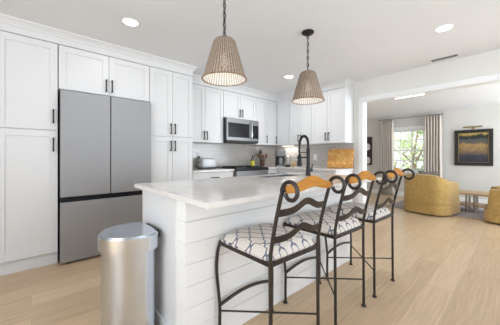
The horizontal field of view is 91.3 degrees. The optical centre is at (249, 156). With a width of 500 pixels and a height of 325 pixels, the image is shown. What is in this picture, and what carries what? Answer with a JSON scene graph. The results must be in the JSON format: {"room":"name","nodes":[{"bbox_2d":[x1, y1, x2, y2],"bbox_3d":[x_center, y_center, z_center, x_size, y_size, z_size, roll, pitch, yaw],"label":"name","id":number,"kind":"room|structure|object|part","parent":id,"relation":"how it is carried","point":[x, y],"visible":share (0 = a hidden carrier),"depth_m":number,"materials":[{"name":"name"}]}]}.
{"room":"kitchen","nodes":[
{"label":"kitchen","id":0,"kind":"room"},
{"bbox_2d":[0,0,499,94],"bbox_3d":[0.300,-1.350,1.007,6.990,0.080,6.900,0,0,-42],"label":"ceiling","id":1,"kind":"structure","parent":0,"point":[356,40],"depth_m":2.55,"materials":[{"name":"paint"}]},
{"bbox_2d":[122,18,138,25],"bbox_3d":[-1.167,-1.307,2.387,0.152,0.006,0.152,0,0,-42],"label":"recessed light","id":2,"kind":"object","parent":1,"relation":"in","point":[128,21],"visible":1,"depth_m":2.39,"materials":[{"name":"white"}]},
{"bbox_2d":[201,0,246,86],"bbox_3d":[-0.194,-0.946,1.859,0.345,0.738,0.345,0,0,22],"label":"pendant lamp","id":3,"kind":"object","parent":1,"relation":"hanging from","point":[224,59],"visible":1,"depth_m":1.77,"materials":[{"name":"beige wicker"}]},
{"bbox_3d":[-0.194,-0.730,1.859,0.334,0.300,0.334,0,0,-42],"label":"lamp shade","id":4,"kind":"part","parent":3,"relation":"part of","materials":[{"name":"wicker"}]},
{"bbox_3d":[-0.194,-1.107,1.859,0.022,0.415,0.022,0,0,3],"label":"chain","id":5,"kind":"part","parent":3,"relation":"part of","materials":[{"name":"black metal"}]},
{"bbox_2d":[291,29,324,104],"bbox_3d":[0.610,-0.946,2.579,0.345,0.738,0.345,0,0,-38],"label":"pendant lamp","id":6,"kind":"object","parent":1,"relation":"hanging from","point":[308,87],"visible":1,"depth_m":2.50,"materials":[{"name":"beige wicker"}]},
{"bbox_3d":[0.610,-0.730,2.579,0.334,0.300,0.334,0,0,25],"label":"lamp shade","id":7,"kind":"part","parent":6,"relation":"part of","materials":[{"name":"wicker"}]},
{"bbox_3d":[0.610,-1.107,2.579,0.022,0.415,0.022,0,0,-20],"label":"chain","id":8,"kind":"part","parent":6,"relation":"part of","materials":[{"name":"black metal"}]},
{"bbox_2d":[435,24,453,31],"bbox_3d":[1.984,-1.307,2.499,0.152,0.006,0.152,0,0,-42],"label":"recessed light","id":9,"kind":"object","parent":1,"relation":"in","point":[446,27],"visible":1,"depth_m":2.49,"materials":[{"name":"white"}]},
{"bbox_2d":[429,53,460,62],"bbox_3d":[2.588,-1.306,3.256,0.120,0.007,0.320,0,0,-42],"label":"ceiling vent","id":10,"kind":"object","parent":1,"relation":"in","point":[456,54],"visible":1,"depth_m":3.23,"materials":[{"name":"white metal"}]},
{"bbox_2d":[0,193,499,324],"bbox_3d":[1.415,1.160,2.407,10.520,0.060,7.500,0,0,-42],"label":"floor","id":11,"kind":"structure","parent":0,"point":[447,268],"depth_m":2.17,"materials":[{"name":"brown wood"}]},
{"bbox_2d":[0,31,57,275],"bbox_3d":[-2.376,-0.022,2.622,0.455,2.305,0.664,0,0,-42],"label":"pantry cabinet","id":12,"kind":"object","parent":11,"relation":"on","point":[28,66],"visible":1,"depth_m":2.41,"materials":[{"name":"white paint"}]},
{"bbox_3d":[-2.183,-0.718,2.407,0.453,0.896,0.020,0,0,-42],"label":"door","id":13,"kind":"part","parent":12,"relation":"part of","materials":[{"name":"white paint"}]},
{"bbox_3d":[-2.183,0.369,2.407,0.453,1.258,0.020,0,0,-42],"label":"door","id":14,"kind":"part","parent":12,"relation":"part of","materials":[{"name":"white paint"}]},
{"bbox_2d":[58,90,150,263],"bbox_3d":[-1.830,0.224,3.066,0.918,1.812,0.690,0,0,-42],"label":"refrigerator","id":15,"kind":"object","parent":11,"relation":"on","point":[104,142],"visible":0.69,"depth_m":2.73,"materials":[{"name":"grey metal"}]},
{"bbox_3d":[-1.796,-0.127,2.681,0.455,1.110,0.070,0,0,-42],"label":"door","id":16,"kind":"part","parent":15,"relation":"part of","materials":[{"name":"metal"}]},
{"bbox_3d":[-1.623,0.795,2.835,0.918,0.626,0.070,0,0,-42],"label":"freezer drawer","id":17,"kind":"part","parent":15,"relation":"part of","materials":[{"name":"metal"}]},
{"bbox_3d":[-1.451,-0.127,2.989,0.455,1.110,0.070,0,0,-42],"label":"door","id":18,"kind":"part","parent":15,"relation":"part of","materials":[{"name":"metal"}]},
{"bbox_2d":[98,222,158,324],"bbox_3d":[-0.802,0.802,1.550,0.382,0.656,0.384,0,0,-42],"label":"trash can","id":19,"kind":"object","parent":11,"relation":"on","point":[127,250],"visible":1,"depth_m":1.44,"materials":[{"name":"metal"}]},
{"bbox_3d":[-0.788,0.478,1.562,0.297,0.008,0.360,0,0,-42],"label":"lid","id":20,"kind":"part","parent":19,"relation":"part of","materials":[{"name":"metal"}]},
{"bbox_2d":[149,66,191,182],"bbox_3d":[-1.273,-0.022,3.609,0.615,2.305,0.664,0,0,-42],"label":"pantry cabinet","id":21,"kind":"object","parent":11,"relation":"on","point":[170,93],"visible":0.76,"depth_m":3.36,"materials":[{"name":"white paint"}]},
{"bbox_3d":[-1.196,-0.718,3.292,0.304,0.896,0.020,0,0,-42],"label":"door","id":22,"kind":"part","parent":21,"relation":"part of","materials":[{"name":"white paint"}]},
{"bbox_3d":[-1.196,0.369,3.292,0.304,1.258,0.020,0,0,-42],"label":"door","id":23,"kind":"part","parent":21,"relation":"part of","materials":[{"name":"white paint"}]},
{"bbox_3d":[-0.966,-0.718,3.497,0.304,0.896,0.020,0,0,-42],"label":"door","id":24,"kind":"part","parent":21,"relation":"part of","materials":[{"name":"white paint"}]},
{"bbox_3d":[-0.966,0.369,3.497,0.304,1.258,0.020,0,0,-42],"label":"door","id":25,"kind":"part","parent":21,"relation":"part of","materials":[{"name":"white paint"}]},
{"bbox_2d":[192,171,232,179],"bbox_3d":[-0.753,0.689,4.074,0.763,0.883,0.644,0,0,-42],"label":"base cabinet","id":26,"kind":"object","parent":11,"relation":"on","point":[203,175],"visible":0.15,"depth_m":3.82,"materials":[{"name":"white paint"}]},
{"bbox_2d":[192,168,234,172],"bbox_3d":[-0.757,0.231,4.079,0.767,0.030,0.649,0,0,-42],"label":"countertop","id":27,"kind":"structure","parent":26,"relation":"on","point":[194,170],"depth_m":3.94,"materials":[{"name":"white stone"}]},
{"bbox_2d":[198,158,215,168],"bbox_3d":[-0.762,0.126,4.283,0.313,0.180,0.170,0,0,-42],"label":"toaster","id":28,"kind":"object","parent":27,"relation":"on","point":[203,163],"visible":0.98,"depth_m":4.21,"materials":[{"name":"silver metal"}]},
{"bbox_2d":[216,165,268,176],"bbox_3d":[-0.145,0.658,4.559,0.772,0.944,0.742,0,0,-42],"label":"range","id":29,"kind":"object","parent":11,"relation":"on","point":[245,170],"visible":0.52,"depth_m":4.33,"materials":[{"name":"grey metal"}]},
{"bbox_2d":[216,167,267,169],"bbox_3d":[-0.168,0.214,4.584,0.772,0.021,0.675,0,0,-42],"label":"cooktop","id":30,"kind":"object","parent":29,"relation":"in","point":[236,168],"depth_m":4.35,"materials":[{"name":"black glass"}]},
{"bbox_3d":[0.049,0.582,4.342,0.764,0.656,0.035,0,0,-42],"label":"oven door","id":31,"kind":"part","parent":29,"relation":"part of","materials":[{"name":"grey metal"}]},
{"bbox_3d":[0.052,0.237,4.338,0.772,0.025,0.044,0,0,-42],"label":"control panel","id":32,"kind":"part","parent":29,"relation":"part of","materials":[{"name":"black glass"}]},
{"bbox_2d":[142,176,351,324],"bbox_3d":[0.119,0.689,2.300,1.995,0.883,0.759,0,0,-42],"label":"kitchen island","id":33,"kind":"object","parent":11,"relation":"on","point":[189,237],"visible":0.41,"depth_m":1.58,"materials":[{"name":"white paint"}]},
{"bbox_3d":[-0.631,0.689,1.669,0.022,0.883,0.602,0,0,-42],"label":"panel","id":34,"kind":"part","parent":33,"relation":"part of","materials":[{"name":"white paint"}]},
{"bbox_3d":[-0.643,1.087,1.668,0.017,0.085,0.590,0,0,-42],"label":"moulding","id":35,"kind":"part","parent":33,"relation":"part of","materials":[{"name":"white paint"}]},
{"bbox_2d":[134,172,380,209],"bbox_3d":[0.218,0.231,2.205,2.065,0.030,1.065,0,0,-42],"label":"island countertop","id":36,"kind":"structure","parent":33,"relation":"on","point":[210,193],"depth_m":1.64,"materials":[{"name":"white stone"}]},
{"bbox_2d":[258,174,297,177],"bbox_3d":[0.321,0.328,2.716,0.577,0.205,0.277,0,0,-42],"label":"sink","id":37,"kind":"object","parent":36,"relation":"in","point":[284,174],"visible":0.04,"depth_m":2.89,"materials":[{"name":"metal"}]},
{"bbox_2d":[297,135,312,175],"bbox_3d":[0.628,-0.014,2.787,0.099,0.459,0.210,0,0,-28],"label":"faucet","id":38,"kind":"object","parent":36,"relation":"on","point":[309,169],"visible":1,"depth_m":2.71,"materials":[{"name":"black metal"}]},
{"bbox_3d":[0.611,-0.121,2.778,0.033,0.244,0.184,0,0,-28],"label":"spring spout","id":39,"kind":"part","parent":38,"relation":"part of","materials":[{"name":"black metal"}]},
{"bbox_3d":[0.646,0.061,2.712,0.060,0.310,0.060,0,0,-28],"label":"stem","id":40,"kind":"part","parent":38,"relation":"part of","materials":[{"name":"black metal"}]},
{"bbox_2d":[267,169,276,173],"bbox_3d":[0.231,0.689,4.955,0.298,0.883,0.644,0,0,-42],"label":"base cabinet","id":41,"kind":"object","parent":11,"relation":"on","point":[270,171],"visible":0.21,"depth_m":4.74,"materials":[{"name":"white paint"}]},
{"bbox_2d":[215,175,345,324],"bbox_3d":[0.166,0.614,1.412,0.492,1.032,0.609,0,0,-40],"label":"bar stool","id":42,"kind":"object","parent":11,"relation":"on","point":[270,245],"visible":1,"depth_m":1.33,"materials":[{"name":"brown metal"}]},
{"bbox_3d":[-0.186,0.826,1.483,0.046,0.608,0.046,0,0,-40],"label":"leg","id":43,"kind":"part","parent":42,"relation":"part of","materials":[{"name":"brown metal"}]},
{"bbox_3d":[0.111,0.490,1.478,0.436,0.064,0.427,0,0,-40],"label":"seat","id":44,"kind":"part","parent":42,"relation":"part of","materials":[{"name":"fabric"}]},
{"bbox_3d":[0.113,0.530,1.476,0.438,0.022,0.437,0,0,-40],"label":"seat frame","id":45,"kind":"part","parent":42,"relation":"part of","materials":[{"name":"brown metal"}]},
{"bbox_3d":[0.155,0.826,1.771,0.046,0.608,0.046,0,0,-40],"label":"leg","id":46,"kind":"part","parent":42,"relation":"part of","materials":[{"name":"brown metal"}]},
{"bbox_3d":[0.152,0.618,1.126,0.036,1.024,0.190,0,0,-40],"label":"leg","id":47,"kind":"part","parent":42,"relation":"part of","materials":[{"name":"brown metal"}]},
{"bbox_3d":[0.310,0.136,1.242,0.376,0.076,0.048,0,0,-40],"label":"rail","id":48,"kind":"part","parent":42,"relation":"part of","materials":[{"name":"brown wood"}]},
{"bbox_3d":[0.451,0.618,1.379,0.036,1.024,0.190,0,0,-40],"label":"leg","id":49,"kind":"part","parent":42,"relation":"part of","materials":[{"name":"brown metal"}]},
{"bbox_2d":[279,169,304,172],"bbox_3d":[0.987,0.689,4.795,0.634,0.883,0.598,0,0,-42],"label":"base cabinet","id":50,"kind":"object","parent":11,"relation":"on","point":[280,170],"visible":0.04,"depth_m":4.64,"materials":[{"name":"white paint"}]},
{"bbox_2d":[305,170,352,201],"bbox_3d":[1.391,0.689,4.344,0.634,0.883,0.603,0,0,-42],"label":"base cabinet","id":51,"kind":"object","parent":11,"relation":"on","point":[348,172],"visible":0.05,"depth_m":4.11,"materials":[{"name":"white paint"}]},
{"bbox_3d":[1.187,0.339,4.162,0.020,0.169,0.601,0,0,-42],"label":"drawer","id":52,"kind":"part","parent":51,"relation":"part of","materials":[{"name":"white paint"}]},
{"bbox_2d":[283,171,387,324],"bbox_3d":[0.622,0.614,1.818,0.492,1.032,0.609,0,0,-40],"label":"bar stool","id":53,"kind":"object","parent":11,"relation":"on","point":[335,226],"visible":0.81,"depth_m":1.74,"materials":[{"name":"brown metal"}]},
{"bbox_3d":[0.271,0.826,1.890,0.046,0.608,0.046,0,0,-40],"label":"leg","id":54,"kind":"part","parent":53,"relation":"part of","materials":[{"name":"brown metal"}]},
{"bbox_3d":[0.613,0.826,2.177,0.046,0.608,0.046,0,0,-40],"label":"leg","id":55,"kind":"part","parent":53,"relation":"part of","materials":[{"name":"brown metal"}]},
{"bbox_3d":[0.568,0.490,1.883,0.436,0.064,0.427,0,0,-40],"label":"seat","id":56,"kind":"part","parent":53,"relation":"part of","materials":[{"name":"fabric"}]},
{"bbox_3d":[0.569,0.530,1.881,0.438,0.022,0.437,0,0,-40],"label":"seat frame","id":57,"kind":"part","parent":53,"relation":"part of","materials":[{"name":"brown metal"}]},
{"bbox_3d":[0.607,0.618,1.531,0.036,1.024,0.190,0,0,-40],"label":"leg","id":58,"kind":"part","parent":53,"relation":"part of","materials":[{"name":"brown metal"}]},
{"bbox_3d":[0.766,0.136,1.647,0.376,0.076,0.048,0,0,-40],"label":"rail","id":59,"kind":"part","parent":53,"relation":"part of","materials":[{"name":"brown wood"}]},
{"bbox_3d":[0.907,0.618,1.783,0.036,1.024,0.190,0,0,-40],"label":"leg","id":60,"kind":"part","parent":53,"relation":"part of","materials":[{"name":"brown metal"}]},
{"bbox_2d":[324,168,414,297],"bbox_3d":[1.061,0.614,2.190,0.492,1.032,0.609,0,0,-41],"label":"bar stool","id":61,"kind":"object","parent":11,"relation":"on","point":[375,213],"visible":0.84,"depth_m":2.13,"materials":[{"name":"brown metal"}]},
{"bbox_3d":[0.708,0.826,2.257,0.046,0.608,0.046,0,0,-41],"label":"leg","id":62,"kind":"part","parent":61,"relation":"part of","materials":[{"name":"brown metal"}]},
{"bbox_3d":[1.046,0.826,2.549,0.046,0.608,0.046,0,0,-41],"label":"leg","id":63,"kind":"part","parent":61,"relation":"part of","materials":[{"name":"brown metal"}]},
{"bbox_3d":[1.005,0.490,2.255,0.436,0.064,0.427,0,0,-41],"label":"seat","id":64,"kind":"part","parent":61,"relation":"part of","materials":[{"name":"fabric"}]},
{"bbox_3d":[1.007,0.530,2.253,0.438,0.022,0.437,0,0,-41],"label":"seat frame","id":65,"kind":"part","parent":61,"relation":"part of","materials":[{"name":"brown metal"}]},
{"bbox_3d":[1.050,0.618,1.904,0.036,1.024,0.190,0,0,-41],"label":"leg","id":66,"kind":"part","parent":61,"relation":"part of","materials":[{"name":"brown metal"}]},
{"bbox_3d":[1.207,0.136,2.021,0.376,0.076,0.048,0,0,-41],"label":"rail","id":67,"kind":"part","parent":61,"relation":"part of","materials":[{"name":"brown wood"}]},
{"bbox_3d":[1.346,0.618,2.160,0.036,1.024,0.190,0,0,-41],"label":"leg","id":68,"kind":"part","parent":61,"relation":"part of","materials":[{"name":"brown metal"}]},
{"bbox_2d":[388,200,483,219],"bbox_3d":[4.534,1.127,5.018,1.550,0.006,2.670,0,0,-42],"label":"area rug","id":69,"kind":"object","parent":11,"relation":"on","point":[479,214],"visible":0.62,"depth_m":4.87,"materials":[{"name":"grey fabric"}]},
{"bbox_2d":[403,174,459,215],"bbox_3d":[3.682,0.739,4.973,0.927,0.770,0.813,0,0,-31],"label":"armchair","id":70,"kind":"object","parent":69,"relation":"on","point":[424,193],"visible":0.98,"depth_m":4.63,"materials":[{"name":"yellow fabric"}]},
{"bbox_2d":[418,170,438,175],"bbox_3d":[3.639,0.475,4.961,0.155,0.349,0.420,0,0,-18],"label":"throw pillow","id":71,"kind":"object","parent":70,"relation":"on","point":[419,172],"visible":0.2,"depth_m":4.90,"materials":[{"name":"grey fabric"}]},
{"bbox_2d":[459,189,488,212],"bbox_3d":[4.556,0.928,5.016,0.560,0.390,0.720,0,0,-42],"label":"coffee table","id":72,"kind":"object","parent":69,"relation":"on","point":[474,204],"visible":0.65,"depth_m":4.91,"materials":[{"name":"brown wood"}]},
{"bbox_3d":[4.344,0.949,4.908,0.056,0.350,0.056,0,0,-42],"label":"leg","id":73,"kind":"part","parent":72,"relation":"part of","materials":[{"name":"grey metal"}]},
{"bbox_3d":[4.424,0.949,4.818,0.056,0.350,0.056,0,0,-42],"label":"leg","id":74,"kind":"part","parent":72,"relation":"part of","materials":[{"name":"grey metal"}]},
{"bbox_2d":[483,186,499,223],"bbox_3d":[4.509,0.739,4.049,0.813,0.770,0.927,0,0,-44],"label":"armchair","id":75,"kind":"object","parent":69,"relation":"on","point":[492,209],"visible":1,"depth_m":4.05,"materials":[{"name":"yellow fabric"}]},
{"bbox_3d":[0.575,0.688,5.265,0.620,0.883,0.640,0,0,-42],"label":"base cabinet","id":76,"kind":"object","parent":11,"relation":"on","visible":0},
{"bbox_2d":[261,165,353,170],"bbox_3d":[0.872,0.231,4.711,0.935,0.030,1.879,0,0,-42],"label":"countertop","id":77,"kind":"structure","parent":76,"relation":"on","point":[271,166],"depth_m":4.44,"materials":[{"name":"white stone"}]},
{"bbox_2d":[250,156,254,165],"bbox_3d":[0.053,0.103,5.039,0.094,0.225,0.094,0,0,-42],"label":"oil bottle","id":78,"kind":"object","parent":77,"relation":"on","point":[252,161],"visible":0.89,"depth_m":5.00,"materials":[{"name":"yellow glass"}]},
{"bbox_2d":[260,159,264,165],"bbox_3d":[0.260,0.141,5.198,0.104,0.150,0.103,0,0,-42],"label":"utensil crock","id":79,"kind":"object","parent":77,"relation":"on","point":[263,160],"visible":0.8,"depth_m":5.15,"materials":[{"name":"orange metal"}]},
{"bbox_2d":[275,150,284,165],"bbox_3d":[0.655,0.048,5.295,0.195,0.335,0.226,0,0,-2],"label":"coffee maker","id":80,"kind":"object","parent":77,"relation":"on","point":[279,154],"visible":0.93,"depth_m":5.20,"materials":[{"name":"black metal"}]},
{"bbox_2d":[285,155,290,166],"bbox_3d":[0.792,0.097,5.098,0.106,0.238,0.105,0,0,-42],"label":"jar","id":81,"kind":"object","parent":77,"relation":"on","point":[287,158],"visible":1,"depth_m":5.06,"materials":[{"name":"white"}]},
{"bbox_3d":[0.792,0.097,5.098,0.106,0.163,0.105,0,0,-42],"label":"glass","id":82,"kind":"part","parent":81,"relation":"part of","materials":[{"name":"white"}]},
{"bbox_2d":[327,149,353,167],"bbox_3d":[1.647,0.042,4.460,0.093,0.343,0.486,0,0,-42],"label":"cutting board","id":83,"kind":"object","parent":77,"relation":"on","point":[337,158],"visible":1,"depth_m":4.43,"materials":[{"name":"brown wood"}]},
{"bbox_2d":[353,49,499,202],"bbox_3d":[2.900,-0.090,3.253,0.120,2.440,6.780,0,0,-42],"label":"wall","id":84,"kind":"structure","parent":0,"point":[486,63],"depth_m":3.57,"materials":[{"name":"paint"}]},
{"bbox_2d":[0,13,356,101],"bbox_3d":[-0.522,-1.242,3.245,4.990,0.134,1.627,0,0,-42],"label":"trim","id":85,"kind":"structure","parent":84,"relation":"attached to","point":[8,23],"depth_m":2.95,"materials":[{"name":"white paint"}]},
{"bbox_2d":[192,143,353,167],"bbox_3d":[0.290,-0.032,4.205,2.498,0.496,1.880,0,0,-42],"label":"backsplash","id":86,"kind":"structure","parent":84,"relation":"attached to","point":[225,154],"depth_m":4.90,"materials":[{"name":"beige tile"}]},
{"bbox_2d":[257,99,289,145],"bbox_3d":[0.595,-0.703,5.277,0.605,0.945,0.670,0,0,-42],"label":"upper cabinet","id":87,"kind":"object","parent":84,"relation":"attached to","point":[278,113],"visible":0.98,"depth_m":5.17,"materials":[{"name":"white paint"}]},
{"bbox_3d":[0.462,-0.699,5.191,0.285,0.932,0.020,0,0,-42],"label":"door","id":88,"kind":"part","parent":87,"relation":"part of","materials":[{"name":"white paint"}]},
{"bbox_3d":[0.697,-0.699,5.159,0.020,0.932,0.325,0,0,-42],"label":"door","id":89,"kind":"part","parent":87,"relation":"part of","materials":[{"name":"white paint"}]},
{"bbox_2d":[290,99,319,144],"bbox_3d":[1.091,-0.703,4.914,0.349,0.945,0.526,0,0,-42],"label":"upper cabinet","id":90,"kind":"object","parent":84,"relation":"attached to","point":[300,115],"visible":0.6,"depth_m":4.81,"materials":[{"name":"white paint"}]},
{"bbox_3d":[0.906,-0.700,4.926,0.020,0.932,0.260,0,0,-42],"label":"door","id":91,"kind":"part","parent":90,"relation":"part of","materials":[{"name":"white paint"}]},
{"bbox_3d":[1.082,-0.700,4.729,0.020,0.932,0.260,0,0,-42],"label":"door","id":92,"kind":"part","parent":90,"relation":"part of","materials":[{"name":"white paint"}]},
{"bbox_2d":[312,87,353,143],"bbox_3d":[1.490,-0.703,4.469,0.349,0.945,0.661,0,0,-42],"label":"upper cabinet","id":93,"kind":"object","parent":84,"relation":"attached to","point":[333,118],"visible":0.93,"depth_m":4.31,"materials":[{"name":"white paint"}]},
{"bbox_3d":[1.282,-0.700,4.505,0.020,0.932,0.328,0,0,-42],"label":"door","id":94,"kind":"part","parent":93,"relation":"part of","materials":[{"name":"white paint"}]},
{"bbox_3d":[1.503,-0.700,4.258,0.020,0.932,0.328,0,0,-42],"label":"door","id":95,"kind":"part","parent":93,"relation":"part of","materials":[{"name":"white paint"}]},
{"bbox_2d":[359,73,499,203],"bbox_3d":[3.078,0.059,3.054,0.160,2.143,3.382,0,0,-42],"label":"trim","id":96,"kind":"structure","parent":84,"relation":"attached to","point":[493,78],"depth_m":3.89,"materials":[{"name":"white"}]},
{"bbox_2d":[367,104,499,199],"bbox_3d":[5.290,-0.013,5.875,0.120,2.285,7.500,0,0,-42],"label":"wall","id":97,"kind":"structure","parent":0,"point":[475,178],"depth_m":5.97,"materials":[{"name":"paint"}]},
{"bbox_2d":[367,137,371,164],"bbox_3d":[3.609,-0.160,7.602,0.080,0.860,0.325,0,0,-42],"label":"picture","id":98,"kind":"object","parent":97,"relation":"attached to","point":[369,139],"visible":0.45,"depth_m":7.48,"materials":[{"name":"black wood"}]},
{"bbox_2d":[394,125,423,172],"bbox_3d":[4.446,-0.177,6.743,0.140,1.275,1.320,0,0,-42],"label":"window","id":99,"kind":"structure","parent":97,"relation":"in","point":[414,128],"depth_m":6.76,"materials":[{"name":"white wood"}]},
{"bbox_2d":[378,113,443,120],"bbox_3d":[4.364,-1.056,6.724,0.128,0.053,1.554,0,0,-42],"label":"curtain rod","id":100,"kind":"object","parent":97,"relation":"attached to","point":[442,113],"visible":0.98,"depth_m":6.60,"materials":[{"name":"grey metal"}]},
{"bbox_2d":[381,120,393,194],"bbox_3d":[3.976,0.034,7.092,0.097,2.152,0.366,0,0,-42],"label":"curtain","id":101,"kind":"object","parent":100,"relation":"hanging from","point":[387,127],"visible":0.8,"depth_m":7.05,"materials":[{"name":"beige fabric"}]},
{"bbox_2d":[424,115,442,177],"bbox_3d":[4.702,0.034,6.283,0.093,2.152,0.410,0,0,-42],"label":"curtain","id":102,"kind":"object","parent":100,"relation":"hanging from","point":[432,124],"visible":0.64,"depth_m":6.26,"materials":[{"name":"beige fabric"}]},
{"bbox_2d":[367,188,487,203],"bbox_3d":[5.206,1.065,5.867,0.016,0.130,7.200,0,0,-42],"label":"baseboard","id":103,"kind":"structure","parent":97,"relation":"attached to","point":[400,193],"depth_m":5.95,"materials":[{"name":"white wood"}]},
{"bbox_2d":[463,125,482,129],"bbox_3d":[5.232,-0.665,5.740,0.151,0.070,0.340,0,0,-42],"label":"picture light","id":104,"kind":"object","parent":97,"relation":"attached to","point":[471,127],"visible":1,"depth_m":5.71,"materials":[{"name":"gold metal"}]},
{"bbox_2d":[454,128,492,165],"bbox_3d":[5.269,-0.200,5.773,0.045,0.850,0.680,0,0,-42],"label":"painting","id":105,"kind":"object","parent":97,"relation":"attached to","point":[471,147],"visible":1,"depth_m":5.75,"materials":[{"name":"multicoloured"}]},
{"bbox_2d":[367,82,499,118],"bbox_3d":[4.020,-1.270,4.738,3.530,0.230,7.500,0,0,-42],"label":"ceiling","id":106,"kind":"structure","parent":0,"point":[487,94],"depth_m":5.27,"materials":[{"name":"paint"}]},
{"bbox_3d":[-1.961,-0.090,3.533,6.990,2.440,0.120,0,0,-42],"label":"wall","id":107,"kind":"structure","parent":0,"visible":0},
{"bbox_2d":[58,44,148,101],"bbox_3d":[-1.853,-0.940,3.089,0.932,0.470,0.664,0,0,-42],"label":"upper cabinet","id":108,"kind":"object","parent":107,"relation":"attached to","point":[81,71],"visible":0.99,"depth_m":2.82,"materials":[{"name":"white paint"}]},
{"bbox_3d":[-1.835,-0.938,2.719,0.463,0.456,0.020,0,0,-42],"label":"door","id":109,"kind":"part","parent":108,"relation":"part of","materials":[{"name":"white paint"}]},
{"bbox_3d":[-1.487,-0.938,3.030,0.463,0.456,0.020,0,0,-42],"label":"door","id":110,"kind":"part","parent":108,"relation":"part of","materials":[{"name":"white paint"}]},
{"bbox_2d":[192,84,222,143],"bbox_3d":[-0.855,-0.703,4.191,0.768,0.945,0.354,0,0,-42],"label":"upper cabinet","id":111,"kind":"object","parent":107,"relation":"attached to","point":[207,102],"visible":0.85,"depth_m":4.12,"materials":[{"name":"white paint"}]},
{"bbox_3d":[-0.906,-0.700,3.967,0.391,0.932,0.020,0,0,-42],"label":"door","id":112,"kind":"part","parent":111,"relation":"part of","materials":[{"name":"white paint"}]},
{"bbox_3d":[-0.619,-0.700,4.224,0.371,0.932,0.020,0,0,-42],"label":"door","id":113,"kind":"part","parent":111,"relation":"part of","materials":[{"name":"white paint"}]},
{"bbox_2d":[223,90,255,120],"bbox_3d":[-0.270,-0.935,4.715,0.788,0.480,0.354,0,0,-42],"label":"upper cabinet","id":114,"kind":"object","parent":107,"relation":"attached to","point":[235,105],"visible":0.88,"depth_m":4.57,"materials":[{"name":"white paint"}]},
{"bbox_3d":[-0.328,-0.933,4.484,0.391,0.466,0.020,0,0,-42],"label":"door","id":115,"kind":"part","parent":114,"relation":"part of","materials":[{"name":"white paint"}]},
{"bbox_2d":[223,117,258,143],"bbox_3d":[-0.233,-0.466,4.669,0.776,0.438,0.461,0,0,-42],"label":"microwave","id":116,"kind":"object","parent":114,"relation":"attached to","point":[235,130],"visible":0.93,"depth_m":4.49,"materials":[{"name":"silver metal"}]},
{"bbox_3d":[-0.198,-0.484,4.486,0.585,0.402,0.030,0,0,-42],"label":"door","id":117,"kind":"part","parent":116,"relation":"part of","materials":[{"name":"metal"}]},
{"bbox_3d":[0.092,-0.484,4.746,0.189,0.402,0.030,0,0,-42],"label":"control panel","id":118,"kind":"part","parent":116,"relation":"part of","materials":[{"name":"metal"}]},
{"bbox_3d":[-0.034,-0.933,4.747,0.391,0.466,0.020,0,0,-42],"label":"door","id":119,"kind":"part","parent":114,"relation":"part of","materials":[{"name":"white paint"}]},
{"bbox_2d":[246,97,267,145],"bbox_3d":[0.145,-0.703,5.086,0.313,0.945,0.354,0,0,-42],"label":"upper cabinet","id":120,"kind":"object","parent":107,"relation":"attached to","point":[261,104],"visible":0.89,"depth_m":5.01,"materials":[{"name":"white paint"}]},
{"bbox_3d":[0.234,-0.700,4.987,0.311,0.932,0.020,0,0,-42],"label":"door","id":121,"kind":"part","parent":120,"relation":"part of","materials":[{"name":"white paint"}]},
{"label":"outside","id":122,"kind":"structure","parent":0,"visible":0},
{"bbox_3d":[11.461,1.455,15.625,22.080,0.050,36.000,0,0,-42],"label":"ground","id":123,"kind":"structure","parent":122,"visible":0},
{"bbox_2d":[394,153,408,168],"bbox_3d":[5.805,0.683,10.045,1.216,1.609,1.170,0,0,-18],"label":"bush","id":124,"kind":"object","parent":123,"relation":"on","point":[395,163],"visible":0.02,"depth_m":9.78,"materials":[{"name":"green plant"}]},
{"bbox_2d":[394,131,422,168],"bbox_3d":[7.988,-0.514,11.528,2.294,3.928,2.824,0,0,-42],"label":"tree","id":125,"kind":"object","parent":123,"relation":"on","point":[414,163],"visible":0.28,"depth_m":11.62,"materials":[{"name":"green plant"}]}
]}

